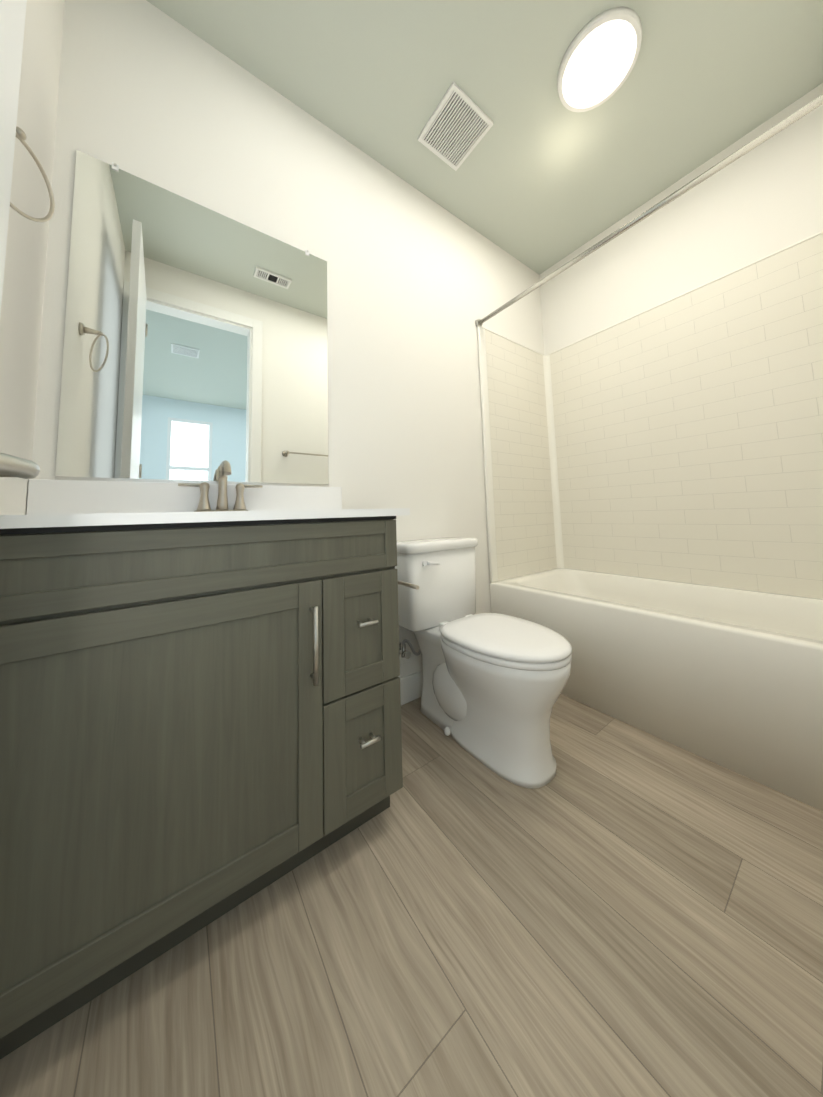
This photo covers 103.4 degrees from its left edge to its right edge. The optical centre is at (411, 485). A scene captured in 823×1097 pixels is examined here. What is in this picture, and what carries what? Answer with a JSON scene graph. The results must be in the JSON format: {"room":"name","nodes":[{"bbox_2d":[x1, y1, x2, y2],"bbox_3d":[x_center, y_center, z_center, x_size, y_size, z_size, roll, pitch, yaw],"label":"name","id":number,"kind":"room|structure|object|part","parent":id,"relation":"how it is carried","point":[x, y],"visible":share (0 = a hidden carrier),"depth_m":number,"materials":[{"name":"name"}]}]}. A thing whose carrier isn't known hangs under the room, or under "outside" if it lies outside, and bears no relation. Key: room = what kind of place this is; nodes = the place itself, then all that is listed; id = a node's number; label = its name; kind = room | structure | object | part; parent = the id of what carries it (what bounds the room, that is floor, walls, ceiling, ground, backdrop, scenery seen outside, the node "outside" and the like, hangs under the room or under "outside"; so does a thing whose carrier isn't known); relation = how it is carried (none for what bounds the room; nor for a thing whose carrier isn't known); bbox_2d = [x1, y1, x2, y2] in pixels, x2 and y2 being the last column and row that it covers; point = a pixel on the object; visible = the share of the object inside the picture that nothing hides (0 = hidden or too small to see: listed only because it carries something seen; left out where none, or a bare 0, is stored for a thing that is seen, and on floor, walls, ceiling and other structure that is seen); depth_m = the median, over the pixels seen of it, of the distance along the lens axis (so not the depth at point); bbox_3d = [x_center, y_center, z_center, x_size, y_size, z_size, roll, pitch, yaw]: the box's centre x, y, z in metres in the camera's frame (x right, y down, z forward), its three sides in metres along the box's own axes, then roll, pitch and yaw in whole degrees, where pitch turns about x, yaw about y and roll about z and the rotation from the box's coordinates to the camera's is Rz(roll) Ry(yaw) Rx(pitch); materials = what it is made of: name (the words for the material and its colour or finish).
{"room":"bathroom","nodes":[
{"label":"bathroom","id":0,"kind":"room"},
{"bbox_2d":[0,0,64,514],"bbox_3d":[-0.682,-0.444,0.301,0.120,2.740,1.476,2,-6,-36],"label":"wall","id":1,"kind":"structure","parent":0,"point":[23,293],"depth_m":0.84,"materials":[{"name":"white paint"}]},
{"bbox_2d":[0,0,26,316],"bbox_3d":[-0.328,-0.319,0.107,0.054,2.422,0.726,2,-6,-36],"label":"door","id":2,"kind":"structure","parent":1,"relation":"in","point":[12,18],"depth_m":0.41,"materials":[{"name":"white paint"}]},
{"bbox_2d":[10,126,54,222],"bbox_3d":[-0.780,-0.630,0.631,0.096,0.188,0.139,2,-6,-36],"label":"towel ring","id":3,"kind":"object","parent":1,"relation":"attached to","point":[21,136],"visible":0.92,"depth_m":0.67,"materials":[{"name":"silver metal"}]},
{"bbox_3d":[-0.795,-0.698,0.628,0.043,0.025,0.026,2,-6,-36],"label":"post","id":4,"kind":"part","parent":3,"relation":"part of","materials":[{"name":"silver metal"}]},
{"bbox_2d":[32,0,543,678],"bbox_3d":[-0.042,-0.338,1.744,2.853,2.740,0.120,2,-6,-36],"label":"wall","id":5,"kind":"structure","parent":0,"point":[418,284],"depth_m":1.51,"materials":[{"name":"white paint"}]},
{"bbox_2d":[26,479,341,518],"bbox_3d":[-0.676,0.048,1.153,0.909,0.108,0.020,2,-6,-36],"label":"backsplash","id":6,"kind":"structure","parent":5,"relation":"attached to","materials":[{"name":"white stone"}]},
{"bbox_2d":[55,150,328,486],"bbox_3d":[-0.699,-0.527,1.205,0.810,1.044,0.011,2,-6,-36],"label":"mirror","id":7,"kind":"object","parent":5,"relation":"attached to","point":[195,349],"visible":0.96,"depth_m":1.14,"materials":[{"name":"clear glass"}]},
{"bbox_2d":[400,670,422,704],"bbox_3d":[0.084,0.965,1.612,0.968,0.115,0.013,2,-6,-36],"label":"baseboard","id":8,"kind":"structure","parent":5,"relation":"attached to","point":[411,687],"depth_m":1.54,"materials":[{"name":"white paint"}]},
{"bbox_2d":[475,94,822,327],"bbox_3d":[0.855,-1.100,1.487,0.054,0.054,1.472,2,-6,-36],"label":"shower curtain rod","id":9,"kind":"object","parent":5,"relation":"attached to","point":[811,106],"visible":0.9,"depth_m":1.24,"materials":[{"name":"silver metal"}]},
{"bbox_2d":[0,694,822,1096],"bbox_3d":[0.467,0.982,0.980,2.853,0.050,1.716,2,-6,-36],"label":"floor","id":10,"kind":"structure","parent":0,"point":[614,908],"depth_m":0.65,"materials":[{"name":"brown wood"}]},
{"bbox_2d":[0,460,418,1058],"bbox_3d":[-0.505,0.437,0.906,0.918,1.080,0.549,2,-6,-36],"label":"bathroom vanity","id":11,"kind":"object","parent":10,"relation":"on","point":[200,710],"visible":1,"depth_m":0.66,"materials":[{"name":"grey wood"}]},
{"bbox_3d":[-0.488,0.544,0.643,0.520,0.499,0.011,2,-6,-36],"label":"door panel","id":12,"kind":"part","parent":11,"relation":"part of","materials":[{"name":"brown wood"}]},
{"bbox_3d":[-0.495,0.267,0.665,0.516,0.060,0.018,2,-6,-36],"label":"door rail","id":13,"kind":"part","parent":11,"relation":"part of","materials":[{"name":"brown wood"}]},
{"bbox_3d":[-0.478,0.820,0.617,0.516,0.060,0.018,2,-6,-36],"label":"door rail","id":14,"kind":"part","parent":11,"relation":"part of","materials":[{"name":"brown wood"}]},
{"bbox_3d":[-0.405,0.162,0.746,0.795,0.063,0.011,2,-6,-36],"label":"falsefront panel","id":15,"kind":"part","parent":11,"relation":"part of","materials":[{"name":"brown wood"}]},
{"bbox_3d":[-0.404,0.113,0.747,0.791,0.040,0.018,2,-6,-36],"label":"falsefront rail","id":16,"kind":"part","parent":11,"relation":"part of","materials":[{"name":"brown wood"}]},
{"bbox_3d":[-0.401,0.211,0.739,0.791,0.040,0.018,2,-6,-36],"label":"falsefront rail","id":17,"kind":"part","parent":11,"relation":"part of","materials":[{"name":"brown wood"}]},
{"bbox_2d":[0,508,409,532],"bbox_3d":[-0.527,0.090,0.944,0.909,0.022,0.524,2,-6,-36],"label":"countertop","id":18,"kind":"structure","parent":11,"relation":"on","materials":[{"name":"white stone"}]},
{"bbox_2d":[178,460,262,514],"bbox_3d":[-0.616,0.002,1.072,0.250,0.180,0.162,2,-6,-36],"label":"faucet","id":19,"kind":"object","parent":18,"relation":"on","point":[192,497],"depth_m":1.11,"materials":[{"name":"silver metal"}]},
{"bbox_3d":[-0.244,0.310,0.812,0.009,0.010,0.030,2,-6,-36],"label":"door handle post","id":20,"kind":"part","parent":11,"relation":"part of","materials":[{"name":"silver metal"}]},
{"bbox_3d":[-0.240,0.470,0.798,0.009,0.010,0.030,2,-6,-36],"label":"door handle post","id":21,"kind":"part","parent":11,"relation":"part of","materials":[{"name":"silver metal"}]},
{"bbox_3d":[-0.138,0.374,0.884,0.008,0.009,0.028,2,-6,-36],"label":"drawer handle post","id":22,"kind":"part","parent":11,"relation":"part of","materials":[{"name":"silver metal"}]},
{"bbox_3d":[-0.139,0.403,0.912,0.120,0.196,0.011,2,-6,-36],"label":"drawer panel","id":23,"kind":"part","parent":11,"relation":"part of","materials":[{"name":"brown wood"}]},
{"bbox_3d":[-0.141,0.278,0.920,0.116,0.058,0.018,2,-6,-36],"label":"drawer rail","id":24,"kind":"part","parent":11,"relation":"part of","materials":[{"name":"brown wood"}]},
{"bbox_3d":[-0.129,0.675,0.858,0.008,0.009,0.028,2,-6,-36],"label":"drawer handle post","id":25,"kind":"part","parent":11,"relation":"part of","materials":[{"name":"silver metal"}]},
{"bbox_3d":[-0.133,0.527,0.899,0.116,0.058,0.018,2,-6,-36],"label":"drawer rail","id":26,"kind":"part","parent":11,"relation":"part of","materials":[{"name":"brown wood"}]},
{"bbox_3d":[-0.131,0.591,0.893,0.116,0.058,0.018,2,-6,-36],"label":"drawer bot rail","id":27,"kind":"part","parent":11,"relation":"part of","materials":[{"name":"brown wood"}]},
{"bbox_3d":[-0.130,0.712,0.886,0.120,0.188,0.011,2,-6,-36],"label":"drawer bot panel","id":28,"kind":"part","parent":11,"relation":"part of","materials":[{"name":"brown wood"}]},
{"bbox_3d":[-0.124,0.832,0.873,0.116,0.058,0.018,2,-6,-36],"label":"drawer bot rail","id":29,"kind":"part","parent":11,"relation":"part of","materials":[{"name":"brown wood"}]},
{"bbox_3d":[-0.112,0.375,0.902,0.008,0.009,0.028,2,-6,-36],"label":"drawer handle post","id":30,"kind":"part","parent":11,"relation":"part of","materials":[{"name":"silver metal"}]},
{"bbox_3d":[-0.103,0.676,0.876,0.008,0.009,0.028,2,-6,-36],"label":"drawer handle post","id":31,"kind":"part","parent":11,"relation":"part of","materials":[{"name":"silver metal"}]},
{"bbox_3d":[-0.017,0.306,1.010,0.012,0.012,0.122,2,-6,-36],"label":"holder arm","id":32,"kind":"part","parent":11,"relation":"part of"},
{"bbox_2d":[395,537,571,788],"bbox_3d":[0.272,0.613,1.327,0.442,0.755,0.751,2,-6,-36],"label":"toilet","id":33,"kind":"object","parent":10,"relation":"on","point":[493,685],"visible":0.98,"depth_m":1.19,"materials":[{"name":"white ceramic"}]},
{"bbox_3d":[-0.024,0.763,1.475,0.034,0.034,0.027,2,-6,-36],"label":"supply knob","id":34,"kind":"part","parent":33,"relation":"part of","materials":[{"name":"silver metal"}]},
{"bbox_3d":[0.097,0.338,1.420,0.066,0.021,0.010,2,-6,-36],"label":"flush lever","id":35,"kind":"part","parent":33,"relation":"part of","materials":[{"name":"white plastic"}]},
{"bbox_3d":[0.111,0.467,1.556,0.422,0.329,0.197,2,-6,-36],"label":"tank","id":36,"kind":"part","parent":33,"relation":"part of","materials":[{"name":"white ceramic"}]},
{"bbox_3d":[0.108,0.282,1.570,0.442,0.043,0.212,2,-6,-36],"label":"tank lid","id":37,"kind":"part","parent":33,"relation":"part of","materials":[{"name":"white ceramic"}]},
{"bbox_3d":[0.340,0.788,1.225,0.362,0.385,0.528,2,-6,-36],"label":"bowl","id":38,"kind":"part","parent":33,"relation":"part of","materials":[{"name":"white ceramic"}]},
{"bbox_3d":[0.352,0.557,1.219,0.372,0.024,0.472,2,-6,-36],"label":"seat lid","id":39,"kind":"part","parent":33,"relation":"part of","materials":[{"name":"white plastic"}]},
{"bbox_2d":[477,231,822,810],"bbox_3d":[1.185,-0.048,1.612,0.760,2.067,1.472,2,-6,-36],"label":"bathtub","id":40,"kind":"object","parent":10,"relation":"on","point":[654,490],"visible":0.9,"depth_m":1.65,"materials":[{"name":"white plastic"}]},
{"bbox_2d":[147,0,822,274],"bbox_3d":[0.992,-1.973,-0.315,3.910,0.100,4.935,2,-6,-36],"label":"ceiling","id":41,"kind":"structure","parent":0,"point":[541,179],"depth_m":1.43,"materials":[{"name":"grey paint"}]},
{"bbox_2d":[418,81,492,170],"bbox_3d":[0.211,-1.728,1.585,0.260,0.012,0.258,2,-6,-36],"label":"ceiling vent","id":42,"kind":"object","parent":41,"relation":"in","point":[457,127],"visible":1,"depth_m":1.57,"materials":[{"name":"white"}]},
{"bbox_3d":[0.113,-1.731,1.514,0.016,0.012,0.226,2,-6,-36],"label":"frame","id":43,"kind":"part","parent":42,"relation":"part of","materials":[{"name":"white"}]},
{"bbox_3d":[0.141,-1.717,1.683,0.260,0.012,0.016,2,-6,-36],"label":"frame","id":44,"kind":"part","parent":42,"relation":"part of","materials":[{"name":"white"}]},
{"bbox_3d":[0.282,-1.738,1.488,0.260,0.012,0.016,2,-6,-36],"label":"frame","id":45,"kind":"part","parent":42,"relation":"part of","materials":[{"name":"white"}]},
{"bbox_3d":[0.310,-1.725,1.657,0.016,0.012,0.226,2,-6,-36],"label":"frame","id":46,"kind":"part","parent":42,"relation":"part of","materials":[{"name":"white"}]},
{"bbox_2d":[557,7,641,111],"bbox_3d":[0.780,-1.758,1.363,0.310,0.025,0.310,2,-6,-36],"label":"recessed light","id":47,"kind":"object","parent":41,"relation":"in","point":[600,57],"visible":0.98,"depth_m":1.33,"materials":[{"name":"white"}]},
{"bbox_2d":[539,83,822,354],"bbox_3d":[1.533,-0.371,1.900,0.120,2.740,1.476,2,-6,-36],"label":"wall","id":48,"kind":"structure","parent":0,"point":[764,199],"depth_m":1.77,"materials":[{"name":"white paint"}]},
{"bbox_3d":[-0.448,-0.019,0.352,0.040,0.022,0.022,2,-6,-36],"label":"door handle","id":49,"kind":"object","parent":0,"visible":0},
{"bbox_2d":[0,453,39,478],"bbox_3d":[-0.406,-0.020,0.327,0.019,0.027,0.110,2,-6,-36],"label":"lever","id":50,"kind":"object","parent":49,"relation":"attached to","point":[14,466],"visible":1,"depth_m":0.34,"materials":[{"name":"silver metal"}]}
]}

